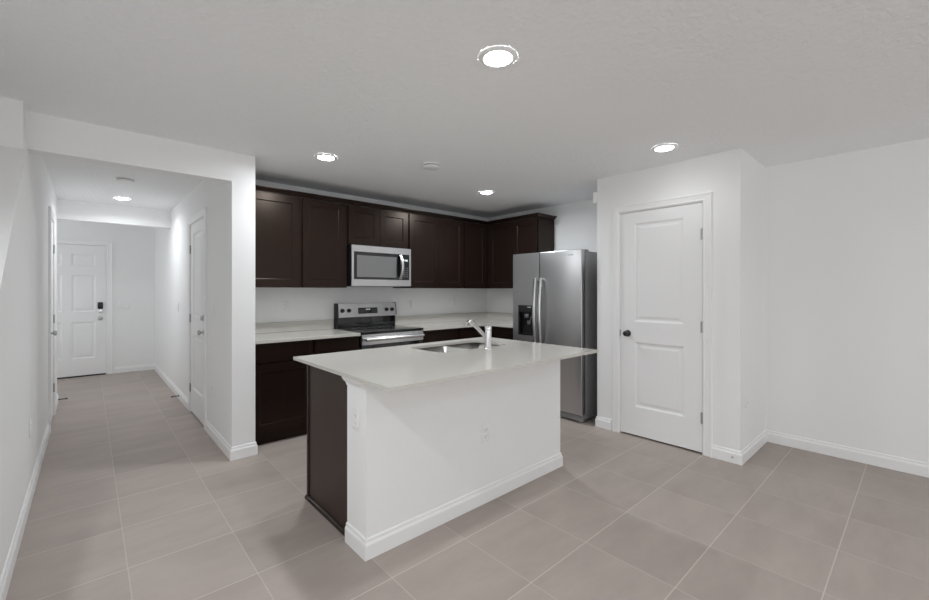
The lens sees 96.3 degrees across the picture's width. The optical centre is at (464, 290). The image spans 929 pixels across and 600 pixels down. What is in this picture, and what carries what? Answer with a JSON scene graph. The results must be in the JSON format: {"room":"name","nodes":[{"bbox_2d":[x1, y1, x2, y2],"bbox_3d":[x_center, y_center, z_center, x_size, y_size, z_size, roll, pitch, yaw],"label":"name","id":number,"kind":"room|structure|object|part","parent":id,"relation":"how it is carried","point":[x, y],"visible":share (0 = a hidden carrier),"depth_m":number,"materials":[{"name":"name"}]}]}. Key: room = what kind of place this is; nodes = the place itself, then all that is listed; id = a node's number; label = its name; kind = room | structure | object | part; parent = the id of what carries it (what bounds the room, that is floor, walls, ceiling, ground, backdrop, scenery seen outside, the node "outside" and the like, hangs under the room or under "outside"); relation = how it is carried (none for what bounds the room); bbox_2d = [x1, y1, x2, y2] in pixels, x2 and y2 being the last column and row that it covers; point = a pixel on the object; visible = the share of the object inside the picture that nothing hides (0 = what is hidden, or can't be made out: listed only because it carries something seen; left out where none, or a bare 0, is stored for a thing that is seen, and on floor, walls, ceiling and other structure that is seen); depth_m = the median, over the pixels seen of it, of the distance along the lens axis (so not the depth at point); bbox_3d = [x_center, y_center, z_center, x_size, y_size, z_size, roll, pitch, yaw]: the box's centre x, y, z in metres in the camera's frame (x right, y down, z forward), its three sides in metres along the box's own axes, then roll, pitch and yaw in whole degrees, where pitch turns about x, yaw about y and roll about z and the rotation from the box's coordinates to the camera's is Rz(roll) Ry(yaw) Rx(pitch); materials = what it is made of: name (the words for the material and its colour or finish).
{"room":"kitchen","nodes":[
{"label":"kitchen","id":0,"kind":"room"},
{"bbox_2d":[0,97,56,578],"bbox_3d":[-3.119,-0.460,2.943,0.120,3.600,5.450,0,0,-42],"label":"wall","id":1,"kind":"structure","parent":0,"point":[38,191],"depth_m":2.40,"materials":[{"name":"white paint"}]},
{"bbox_2d":[0,146,26,286],"bbox_3d":[-1.938,-0.007,1.636,0.149,1.617,1.967,0,0,-42],"label":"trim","id":2,"kind":"structure","parent":1,"relation":"attached to","point":[12,160],"depth_m":2.12,"materials":[{"name":"white paint"}]},
{"bbox_2d":[0,423,49,599],"bbox_3d":[-2.559,1.288,2.424,0.014,0.102,3.928,0,0,-42],"label":"baseboard","id":3,"kind":"structure","parent":1,"relation":"attached to","point":[5,580],"depth_m":2.24,"materials":[{"name":"white"}]},
{"bbox_2d":[30,418,31,437],"bbox_3d":[-2.801,0.890,2.688,0.009,0.115,0.070,0,0,-42],"label":"wall outlet","id":4,"kind":"object","parent":1,"relation":"attached to","point":[31,418],"visible":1,"depth_m":2.68,"materials":[{"name":"white plastic"}]},
{"bbox_2d":[48,206,55,432],"bbox_3d":[-4.162,0.274,4.201,0.019,2.130,0.807,0,0,-42],"label":"trim","id":5,"kind":"structure","parent":1,"relation":"attached to","point":[51,216],"depth_m":3.91,"materials":[{"name":"white"}]},
{"bbox_2d":[51,220,56,419],"bbox_3d":[-4.167,0.304,4.208,0.091,2.039,0.673,0,0,-42],"label":"door","id":6,"kind":"structure","parent":1,"relation":"in","point":[52,245],"depth_m":4.36,"materials":[{"name":"white paint"}]},
{"bbox_2d":[56,393,58,409],"bbox_3d":[-4.723,1.288,4.728,0.134,0.102,0.679,0,0,-42],"label":"baseboard","id":7,"kind":"structure","parent":1,"relation":"attached to","point":[57,395],"depth_m":4.81,"materials":[{"name":"white wood"}]},
{"bbox_2d":[57,220,154,373],"bbox_3d":[-6.143,0.122,6.364,2.660,2.435,0.120,0,0,-42],"label":"wall","id":8,"kind":"structure","parent":0,"point":[133,247],"depth_m":6.85,"materials":[{"name":"white paint"}]},
{"bbox_2d":[57,244,105,377],"bbox_3d":[-6.070,0.306,6.334,0.932,2.023,0.091,0,0,-42],"label":"door","id":9,"kind":"structure","parent":8,"relation":"in","point":[81,269],"depth_m":6.46,"materials":[{"name":"white paint"}]},
{"bbox_2d":[57,373,105,378],"bbox_3d":[-6.107,1.331,6.387,0.905,0.015,0.114,0,0,-42],"label":"trim","id":10,"kind":"structure","parent":8,"relation":"attached to","point":[100,373],"depth_m":6.47,"materials":[{"name":"black"}]},
{"bbox_2d":[57,239,111,373],"bbox_3d":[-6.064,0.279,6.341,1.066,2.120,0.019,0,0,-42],"label":"trim","id":11,"kind":"structure","parent":8,"relation":"attached to","point":[63,241],"depth_m":6.66,"materials":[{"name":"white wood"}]},
{"bbox_2d":[57,199,170,228],"bbox_3d":[-4.531,-0.978,5.340,1.240,0.235,0.120,0,0,-42],"label":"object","id":12,"kind":"structure","parent":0,"point":[70,210],"depth_m":5.30,"materials":[{"name":"white paint"}]},
{"bbox_2d":[27,111,231,183],"bbox_3d":[-2.338,-0.980,2.915,1.240,0.230,0.120,0,0,-42],"label":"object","id":13,"kind":"structure","parent":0,"point":[47,135],"depth_m":2.84,"materials":[{"name":"white paint"}]},
{"bbox_2d":[155,152,254,446],"bbox_3d":[-3.487,0.122,5.239,0.172,2.435,5.110,0,0,-42],"label":"wall","id":14,"kind":"structure","parent":0,"point":[230,207],"depth_m":3.54,"materials":[{"name":"white paint"}]},
{"bbox_2d":[114,363,187,409],"bbox_3d":[-4.373,1.288,5.695,0.530,0.102,3.245,0,0,-42],"label":"baseboard","id":15,"kind":"structure","parent":14,"relation":"attached to","point":[142,367],"depth_m":6.71,"materials":[{"name":"white"}]},
{"bbox_2d":[189,218,203,424],"bbox_3d":[-2.784,0.304,4.317,0.091,2.039,0.778,0,0,-42],"label":"door","id":16,"kind":"structure","parent":14,"relation":"in","point":[196,249],"depth_m":4.34,"materials":[{"name":"white paint"}]},
{"bbox_2d":[188,208,206,430],"bbox_3d":[-2.777,0.274,4.311,0.019,2.130,0.912,0,0,-42],"label":"trim","id":17,"kind":"structure","parent":14,"relation":"attached to","point":[203,213],"depth_m":3.98,"materials":[{"name":"white wood"}]},
{"bbox_2d":[206,421,257,460],"bbox_3d":[-2.076,1.288,3.678,0.200,0.102,0.929,0,0,-42],"label":"baseboard","id":18,"kind":"structure","parent":14,"relation":"attached to","point":[250,449],"depth_m":3.37,"materials":[{"name":"white wood"}]},
{"bbox_2d":[255,180,486,328],"bbox_3d":[-0.977,0.122,5.169,3.458,2.435,0.120,0,0,-42],"label":"wall","id":19,"kind":"structure","parent":0,"point":[305,304],"depth_m":4.83,"materials":[{"name":"white paint"}]},
{"bbox_2d":[255,191,300,287],"bbox_3d":[-1.904,-0.470,4.014,0.530,0.880,0.349,0,0,-42],"label":"upper cabinet","id":20,"kind":"object","parent":19,"relation":"attached to","point":[277,216],"visible":0.61,"depth_m":3.92,"materials":[{"name":"brown wood"}]},
{"bbox_2d":[282,301,288,312],"bbox_3d":[-1.850,0.170,4.293,0.070,0.115,0.009,0,0,-42],"label":"wall outlet","id":21,"kind":"object","parent":19,"relation":"attached to","point":[285,304],"visible":1,"depth_m":4.29,"materials":[{"name":"white plastic"}]},
{"bbox_2d":[255,319,332,333],"bbox_3d":[-1.838,0.374,4.295,1.007,0.102,0.020,0,0,-42],"label":"backsplash","id":22,"kind":"structure","parent":19,"relation":"attached to","point":[272,327],"depth_m":4.33,"materials":[{"name":"stone"}]},
{"bbox_2d":[297,198,346,287],"bbox_3d":[-1.527,-0.470,4.354,0.481,0.880,0.349,0,0,-42],"label":"upper cabinet","id":23,"kind":"object","parent":19,"relation":"attached to","point":[323,223],"visible":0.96,"depth_m":4.22,"materials":[{"name":"brown wood"}]},
{"bbox_2d":[347,205,407,248],"bbox_3d":[-1.060,-0.701,4.777,0.774,0.418,0.349,0,0,-42],"label":"upper cabinet","id":24,"kind":"object","parent":19,"relation":"attached to","point":[366,226],"visible":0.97,"depth_m":4.62,"materials":[{"name":"brown wood"}]},
{"bbox_3d":[-1.091,-0.702,4.527,0.374,0.408,0.019,0,0,-42],"label":"door","id":25,"kind":"part","parent":24,"relation":"part of","materials":[{"name":"brown wood"}]},
{"bbox_2d":[347,245,410,286],"bbox_3d":[-1.019,-0.263,4.745,0.752,0.441,0.450,0,0,-42],"label":"microwave","id":26,"kind":"object","parent":24,"relation":"attached to","point":[367,266],"visible":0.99,"depth_m":4.59,"materials":[{"name":"silver metal"}]},
{"bbox_3d":[-0.718,-0.268,4.756,0.067,0.283,0.036,0,0,29],"label":"handle","id":27,"kind":"part","parent":26,"relation":"part of","materials":[{"name":"silver metal"}]},
{"bbox_3d":[-0.698,-0.268,4.823,0.122,0.294,0.017,0,0,-42],"label":"control panel","id":28,"kind":"part","parent":26,"relation":"part of","materials":[{"name":"black glass"}]},
{"bbox_3d":[-0.809,-0.702,4.781,0.376,0.408,0.019,0,0,-42],"label":"door","id":29,"kind":"part","parent":24,"relation":"part of","materials":[{"name":"brown wood"}]},
{"bbox_2d":[408,301,411,309],"bbox_3d":[-0.697,0.190,5.336,0.070,0.115,0.009,0,0,-42],"label":"wall outlet","id":30,"kind":"object","parent":19,"relation":"attached to","point":[409,302],"visible":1,"depth_m":5.33,"materials":[{"name":"white plastic"}]},
{"bbox_2d":[393,214,463,287],"bbox_3d":[-0.447,-0.470,5.330,0.874,0.880,0.349,0,0,-42],"label":"upper cabinet","id":31,"kind":"object","parent":19,"relation":"attached to","point":[436,245],"visible":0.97,"depth_m":5.17,"materials":[{"name":"brown wood"}]},
{"bbox_3d":[-0.496,-0.471,5.064,0.426,0.870,0.019,0,0,-42],"label":"door","id":32,"kind":"part","parent":31,"relation":"part of","materials":[{"name":"brown wood"}]},
{"bbox_3d":[-0.177,-0.471,5.353,0.426,0.870,0.019,0,0,-42],"label":"door","id":33,"kind":"part","parent":31,"relation":"part of","materials":[{"name":"brown wood"}]},
{"bbox_2d":[452,298,455,306],"bbox_3d":[-0.148,0.168,5.831,0.070,0.115,0.009,0,0,-42],"label":"wall outlet","id":34,"kind":"object","parent":19,"relation":"attached to","point":[453,299],"visible":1,"depth_m":5.83,"materials":[{"name":"white plastic"}]},
{"bbox_2d":[395,312,512,324],"bbox_3d":[0.139,0.374,5.278,1.654,0.102,1.214,0,0,-42],"label":"backsplash","id":35,"kind":"structure","parent":19,"relation":"attached to","point":[477,315],"depth_m":5.78,"materials":[{"name":"stone"}]},
{"bbox_2d":[464,222,489,288],"bbox_3d":[0.170,-0.470,5.889,0.787,0.880,0.349,0,0,-42],"label":"upper cabinet","id":36,"kind":"object","parent":19,"relation":"attached to","point":[475,235],"visible":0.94,"depth_m":5.65,"materials":[{"name":"brown wood"}]},
{"bbox_2d":[0,0,928,217],"bbox_3d":[-0.496,-1.155,2.786,6.400,0.120,13.200,0,0,-42],"label":"ceiling","id":37,"kind":"structure","parent":0,"point":[388,89],"depth_m":2.21,"materials":[{"name":"white paint"}]},
{"bbox_2d":[112,196,130,199],"bbox_3d":[-4.060,-1.086,4.925,0.186,0.018,0.186,0,0,-42],"label":"recessed light","id":38,"kind":"object","parent":37,"relation":"in","point":[114,197],"visible":1,"depth_m":4.88,"materials":[{"name":"white plastic"}]},
{"bbox_2d":[115,177,135,183],"bbox_3d":[-3.320,-1.077,4.076,0.156,0.036,0.156,0,0,-42],"label":"smoke detector","id":39,"kind":"object","parent":37,"relation":"attached to","point":[126,180],"visible":1,"depth_m":4.04,"materials":[{"name":"white plastic"}]},
{"bbox_2d":[314,153,337,160],"bbox_3d":[-1.134,-1.086,3.410,0.186,0.018,0.186,0,0,-42],"label":"recessed light","id":40,"kind":"object","parent":37,"relation":"in","point":[321,156],"visible":1,"depth_m":3.38,"materials":[{"name":"white plastic"}]},
{"bbox_2d":[318,155,333,159],"bbox_3d":[-1.134,-1.083,3.410,0.125,0.012,0.125,0,0,-42],"label":"diffuser","id":41,"kind":"object","parent":40,"relation":"attached to","point":[321,157],"depth_m":3.38,"materials":[{"name":"white plastic"}]},
{"bbox_2d":[422,162,439,170],"bbox_3d":[-0.287,-1.077,3.615,0.156,0.036,0.156,0,0,-42],"label":"smoke detector","id":42,"kind":"object","parent":37,"relation":"attached to","point":[431,166],"visible":1,"depth_m":3.57,"materials":[{"name":"white plastic"}]},
{"bbox_2d":[478,190,494,193],"bbox_3d":[0.244,-1.086,4.624,0.186,0.018,0.186,0,0,-42],"label":"recessed light","id":43,"kind":"object","parent":37,"relation":"in","point":[481,191],"visible":1,"depth_m":4.58,"materials":[{"name":"white plastic"}]},
{"bbox_2d":[478,45,517,67],"bbox_3d":[0.157,-1.086,1.951,0.186,0.018,0.186,0,0,-42],"label":"recessed light","id":44,"kind":"object","parent":37,"relation":"in","point":[499,56],"visible":1,"depth_m":1.93,"materials":[{"name":"white plastic"}]},
{"bbox_2d":[485,51,510,65],"bbox_3d":[0.157,-1.083,1.951,0.125,0.012,0.125,0,0,-42],"label":"diffuser","id":45,"kind":"object","parent":44,"relation":"attached to","point":[492,58],"depth_m":1.94,"materials":[{"name":"white plastic"}]},
{"bbox_2d":[651,143,677,151],"bbox_3d":[1.532,-1.086,3.185,0.186,0.018,0.186,0,0,-42],"label":"recessed light","id":46,"kind":"object","parent":37,"relation":"in","point":[668,146],"visible":1,"depth_m":3.16,"materials":[{"name":"white plastic"}]},
{"bbox_2d":[656,146,672,150],"bbox_3d":[1.532,-1.083,3.185,0.125,0.012,0.125,0,0,-42],"label":"diffuser","id":47,"kind":"object","parent":46,"relation":"attached to","point":[658,148],"depth_m":3.16,"materials":[{"name":"white plastic"}]},
{"bbox_2d":[6,369,928,599],"bbox_3d":[-0.601,1.400,2.827,6.700,0.120,13.400,0,0,-42],"label":"floor","id":48,"kind":"structure","parent":0,"point":[133,499],"depth_m":2.37,"materials":[{"name":"tile"}]},
{"bbox_2d":[255,340,312,444],"bbox_3d":[-1.809,0.898,3.921,0.545,0.881,0.615,0,0,-42],"label":"base cabinet","id":49,"kind":"object","parent":48,"relation":"on","point":[280,380],"visible":0.54,"depth_m":3.68,"materials":[{"name":"brown wood"}]},
{"bbox_3d":[-1.611,0.931,3.698,0.530,0.593,0.019,0,0,-42],"label":"cabinet door","id":50,"kind":"part","parent":49,"relation":"part of","materials":[{"name":"brown wood"}]},
{"bbox_3d":[-1.611,0.546,3.698,0.530,0.157,0.019,0,0,-42],"label":"drawer","id":51,"kind":"part","parent":49,"relation":"part of","materials":[{"name":"brown wood"}]},
{"bbox_2d":[255,319,360,343],"bbox_3d":[-1.630,0.390,4.069,1.013,0.133,0.634,0,0,-42],"label":"countertop","id":52,"kind":"structure","parent":49,"relation":"on","point":[273,332],"depth_m":4.16,"materials":[{"name":"stone"}]},
{"bbox_2d":[313,336,358,354],"bbox_3d":[-1.433,0.898,4.261,0.465,0.881,0.615,0,0,-42],"label":"base cabinet","id":53,"kind":"object","parent":48,"relation":"on","point":[331,345],"visible":0.22,"depth_m":4.01,"materials":[{"name":"brown wood"}]},
{"bbox_2d":[334,302,424,349],"bbox_3d":[-0.940,0.742,4.646,0.772,1.194,0.691,0,0,-42],"label":"electric range","id":54,"kind":"object","parent":48,"relation":"on","point":[356,316],"visible":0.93,"depth_m":4.65,"materials":[{"name":"silver metal"}]},
{"bbox_3d":[-1.134,0.226,4.869,0.740,0.152,0.055,0,0,-42],"label":"control panel","id":55,"kind":"part","parent":54,"relation":"part of","materials":[{"name":"metal"}]},
{"bbox_2d":[336,325,422,333],"bbox_3d":[-0.947,0.430,4.654,0.772,0.020,0.575,0,0,-42],"label":"cooktop","id":56,"kind":"object","parent":54,"relation":"in","point":[369,329],"depth_m":4.60,"materials":[{"name":"black glass"}]},
{"bbox_2d":[359,330,422,349],"bbox_3d":[-0.957,0.884,4.664,0.766,0.888,0.627,0,0,-42],"label":"oven","id":57,"kind":"object","parent":54,"relation":"in","point":[365,334],"depth_m":4.37,"materials":[{"name":"silver metal"}]},
{"bbox_3d":[-0.728,0.498,4.411,0.712,0.034,0.058,0,0,-42],"label":"handle","id":58,"kind":"part","parent":54,"relation":"part of","materials":[{"name":"silver metal"}]},
{"bbox_2d":[305,345,562,561],"bbox_3d":[-0.156,0.893,2.918,1.690,0.892,0.835,0,0,-42],"label":"kitchen island","id":59,"kind":"object","parent":48,"relation":"on","point":[417,462],"visible":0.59,"depth_m":2.41,"materials":[{"name":"white paint"}]},
{"bbox_3d":[-0.821,1.329,2.461,0.016,0.021,0.607,0,0,-42],"label":"shoe moulding","id":60,"kind":"part","parent":59,"relation":"part of","materials":[{"name":"brown wood"}]},
{"bbox_3d":[-0.806,0.893,2.467,0.012,0.892,0.595,0,0,-42],"label":"panel","id":61,"kind":"part","parent":59,"relation":"part of","materials":[{"name":"brown wood"}]},
{"bbox_3d":[-0.570,0.474,2.139,0.031,0.055,0.206,0,0,-42],"label":"cove moulding","id":62,"kind":"part","parent":59,"relation":"part of","materials":[{"name":"white"}]},
{"bbox_2d":[353,407,359,431],"bbox_3d":[-0.559,0.665,2.143,0.009,0.115,0.070,0,0,-42],"label":"wall outlet","id":63,"kind":"object","parent":59,"relation":"attached to","point":[356,412],"visible":1,"depth_m":2.13,"materials":[{"name":"white plastic"}]},
{"bbox_2d":[293,337,597,391],"bbox_3d":[-0.070,0.435,2.831,1.742,0.019,1.150,0,0,-42],"label":"island countertop","id":64,"kind":"structure","parent":59,"relation":"on","point":[393,368],"depth_m":2.50,"materials":[{"name":"stone"}]},
{"bbox_2d":[419,343,499,352],"bbox_3d":[-0.035,0.544,3.207,0.716,0.196,0.411,0,0,-42],"label":"sink","id":65,"kind":"object","parent":64,"relation":"in","point":[465,346],"visible":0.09,"depth_m":3.33,"materials":[{"name":"silver metal"}]},
{"bbox_3d":[-0.170,0.544,3.085,0.352,0.196,0.411,0,0,-42],"label":"bowl","id":66,"kind":"part","parent":65,"relation":"part of","materials":[{"name":"silver metal"}]},
{"bbox_3d":[0.101,0.544,3.329,0.352,0.196,0.411,0,0,-42],"label":"bowl","id":67,"kind":"part","parent":65,"relation":"part of","materials":[{"name":"silver metal"}]},
{"bbox_2d":[466,319,491,349],"bbox_3d":[0.103,0.323,3.088,0.082,0.205,0.286,0,0,-42],"label":"faucet","id":68,"kind":"object","parent":64,"relation":"on","point":[487,335],"visible":1,"depth_m":3.02,"materials":[{"name":"silver metal"}]},
{"bbox_3d":[0.093,0.291,3.116,0.038,0.142,0.230,0,0,-42],"label":"spout","id":69,"kind":"part","parent":68,"relation":"part of","materials":[{"name":"silver metal"}]},
{"bbox_3d":[0.165,0.269,3.008,0.050,0.040,0.092,0,0,20],"label":"lever","id":70,"kind":"part","parent":68,"relation":"part of","materials":[{"name":"silver metal"}]},
{"bbox_3d":[0.056,1.288,2.696,1.673,0.102,0.220,0,0,-42],"label":"baseboard","id":71,"kind":"part","parent":59,"relation":"part of","materials":[{"name":"white"}]},
{"bbox_2d":[481,423,488,442],"bbox_3d":[0.132,0.900,2.628,0.070,0.115,0.009,0,0,-42],"label":"wall outlet","id":72,"kind":"object","parent":59,"relation":"attached to","point":[485,427],"visible":1,"depth_m":2.62,"materials":[{"name":"white plastic"}]},
{"bbox_2d":[423,328,458,342],"bbox_3d":[-0.474,0.898,5.128,0.549,0.881,0.615,0,0,-42],"label":"base cabinet","id":73,"kind":"object","parent":48,"relation":"on","point":[443,334],"visible":0.13,"depth_m":4.89,"materials":[{"name":"brown wood"}]},
{"bbox_2d":[458,326,484,338],"bbox_3d":[0.139,0.898,5.681,1.099,0.881,0.615,0,0,-42],"label":"base cabinet","id":74,"kind":"object","parent":48,"relation":"on","point":[468,332],"visible":0.12,"depth_m":5.20,"materials":[{"name":"brown wood"}]},
{"bbox_2d":[395,312,512,330],"bbox_3d":[0.137,0.390,5.276,1.659,0.133,1.214,0,0,-42],"label":"countertop","id":75,"kind":"structure","parent":74,"relation":"on","point":[456,320],"depth_m":5.54,"materials":[{"name":"stone"}]},
{"bbox_2d":[491,326,512,339],"bbox_3d":[0.727,0.898,5.396,0.615,0.881,0.589,0,0,-42],"label":"base cabinet","id":76,"kind":"object","parent":48,"relation":"on","point":[497,332],"visible":0.03,"depth_m":5.21,"materials":[{"name":"brown wood"}]},
{"bbox_2d":[513,249,596,422],"bbox_3d":[1.134,0.460,4.732,0.861,1.756,0.905,0,0,-42],"label":"refrigerator","id":77,"kind":"object","parent":48,"relation":"on","point":[555,292],"visible":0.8,"depth_m":4.32,"materials":[{"name":"metal"}]},
{"bbox_2d":[597,148,765,450],"bbox_3d":[1.994,0.122,3.901,0.750,2.435,1.215,0,0,-42],"label":"wall","id":78,"kind":"structure","parent":0,"point":[736,181],"depth_m":3.38,"materials":[{"name":"white paint"}]},
{"bbox_2d":[593,192,596,203],"bbox_3d":[1.312,-0.920,4.137,0.056,0.110,0.048,0,0,-42],"label":"door chime","id":79,"kind":"object","parent":78,"relation":"attached to","point":[594,193],"visible":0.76,"depth_m":4.12,"materials":[{"name":"white plastic"}]},
{"bbox_2d":[595,416,611,429],"bbox_3d":[1.621,1.288,4.288,0.744,0.102,0.169,0,0,-42],"label":"baseboard","id":80,"kind":"structure","parent":78,"relation":"attached to","point":[601,422],"depth_m":4.04,"materials":[{"name":"white wood"}]},
{"bbox_2d":[620,203,702,451],"bbox_3d":[1.702,0.303,3.648,0.091,2.042,0.724,0,0,-42],"label":"door","id":81,"kind":"structure","parent":78,"relation":"in","point":[661,331],"depth_m":3.63,"materials":[{"name":"white paint"}]},
{"bbox_3d":[1.498,0.397,3.849,0.056,0.062,0.062,0,0,-42],"label":"knob","id":82,"kind":"part","parent":81,"relation":"part of","materials":[{"name":"brown metal"}]},
{"bbox_2d":[612,191,711,457],"bbox_3d":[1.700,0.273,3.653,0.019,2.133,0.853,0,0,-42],"label":"trim","id":83,"kind":"structure","parent":78,"relation":"attached to","point":[706,198],"depth_m":3.50,"materials":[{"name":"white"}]},
{"bbox_2d":[487,138,928,462],"bbox_3d":[3.210,0.122,3.204,0.120,2.435,8.650,0,0,-42],"label":"wall","id":84,"kind":"structure","parent":0,"point":[847,234],"depth_m":3.30,"materials":[{"name":"white paint"}]},
{"bbox_2d":[488,217,553,287],"bbox_3d":[0.735,-0.470,5.591,0.349,0.880,0.887,0,0,-42],"label":"upper cabinet","id":85,"kind":"object","parent":84,"relation":"attached to","point":[532,235],"visible":0.77,"depth_m":5.46,"materials":[{"name":"brown wood"}]},
{"bbox_2d":[255,185,556,224],"bbox_3d":[-0.404,-0.932,4.534,3.453,0.042,0.931,0,0,-42],"label":"crown molding","id":86,"kind":"structure","parent":85,"relation":"on","point":[267,189],"depth_m":4.69,"materials":[{"name":"brown wood"}]},
{"bbox_3d":[0.491,-0.471,5.615,0.019,0.870,0.435,0,0,-42],"label":"door","id":87,"kind":"part","parent":85,"relation":"part of","materials":[{"name":"brown wood"}]},
{"bbox_3d":[0.771,-0.471,5.305,0.019,0.870,0.394,0,0,-42],"label":"door","id":88,"kind":"part","parent":85,"relation":"part of","materials":[{"name":"brown wood"}]},
{"bbox_2d":[712,430,928,477],"bbox_3d":[3.985,1.288,1.688,0.764,0.102,5.140,0,0,-42],"label":"baseboard","id":89,"kind":"structure","parent":84,"relation":"attached to","point":[910,466],"depth_m":3.28,"materials":[{"name":"white wood"}]}
]}

